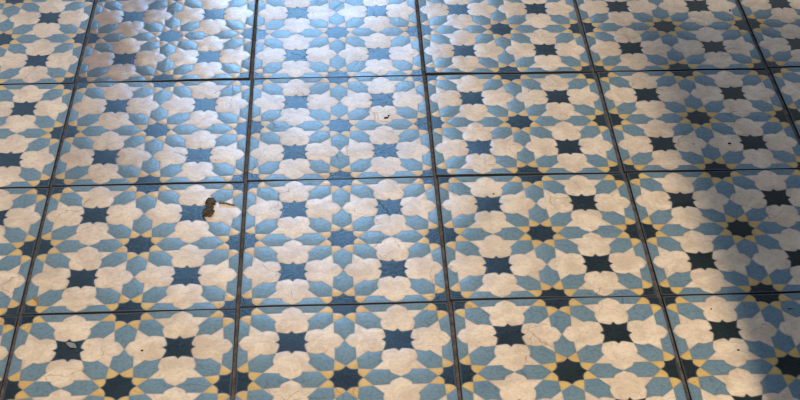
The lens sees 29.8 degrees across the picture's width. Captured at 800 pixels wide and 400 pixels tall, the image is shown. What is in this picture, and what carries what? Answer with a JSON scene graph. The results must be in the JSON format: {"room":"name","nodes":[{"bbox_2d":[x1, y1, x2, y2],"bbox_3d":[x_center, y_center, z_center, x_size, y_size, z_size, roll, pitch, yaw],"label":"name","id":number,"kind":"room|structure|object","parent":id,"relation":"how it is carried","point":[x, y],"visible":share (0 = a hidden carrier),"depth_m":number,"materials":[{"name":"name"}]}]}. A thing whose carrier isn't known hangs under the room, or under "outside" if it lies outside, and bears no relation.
{"room":"tiled room","nodes":[
{"label":"tiled room","id":0,"kind":"room"},
{"bbox_2d":[0,0,799,399],"bbox_3d":[0.084,0.195,2.563,4.320,0.061,4.320,-1,37,-2],"label":"grout lines","id":1,"kind":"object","parent":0,"point":[416,1],"depth_m":2.79,"materials":[{"name":"concrete"}]},
{"bbox_2d":[0,0,799,399],"bbox_3d":[0.065,-0.036,2.833,2.155,0.023,1.450,-1,37,-2],"label":"floor","id":2,"kind":"structure","parent":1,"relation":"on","point":[115,248],"depth_m":2.77,"materials":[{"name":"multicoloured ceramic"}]},
{"bbox_2d":[66,342,75,347],"bbox_3d":[-0.536,0.237,2.452,0.022,0.001,0.011,23,43,27],"label":"leaf fragment","id":3,"kind":"object","parent":2,"relation":"on","point":[70,344],"visible":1,"depth_m":2.45,"materials":[{"name":"grey plant"}]},
{"bbox_2d":[202,198,215,216],"bbox_3d":[-0.349,0.011,2.747,0.024,0.010,0.057,-1,37,-2],"label":"clump","id":4,"kind":"object","parent":2,"relation":"on","point":[208,211],"visible":1,"depth_m":2.74,"materials":[{"name":"brown soil"}]},
{"bbox_2d":[219,201,234,205],"bbox_3d":[-0.317,0.006,2.757,0.031,0.007,0.007,7,37,9],"label":"twig","id":5,"kind":"object","parent":2,"relation":"on","point":[220,202],"visible":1,"depth_m":2.76,"materials":[{"name":"wood"}]}
]}

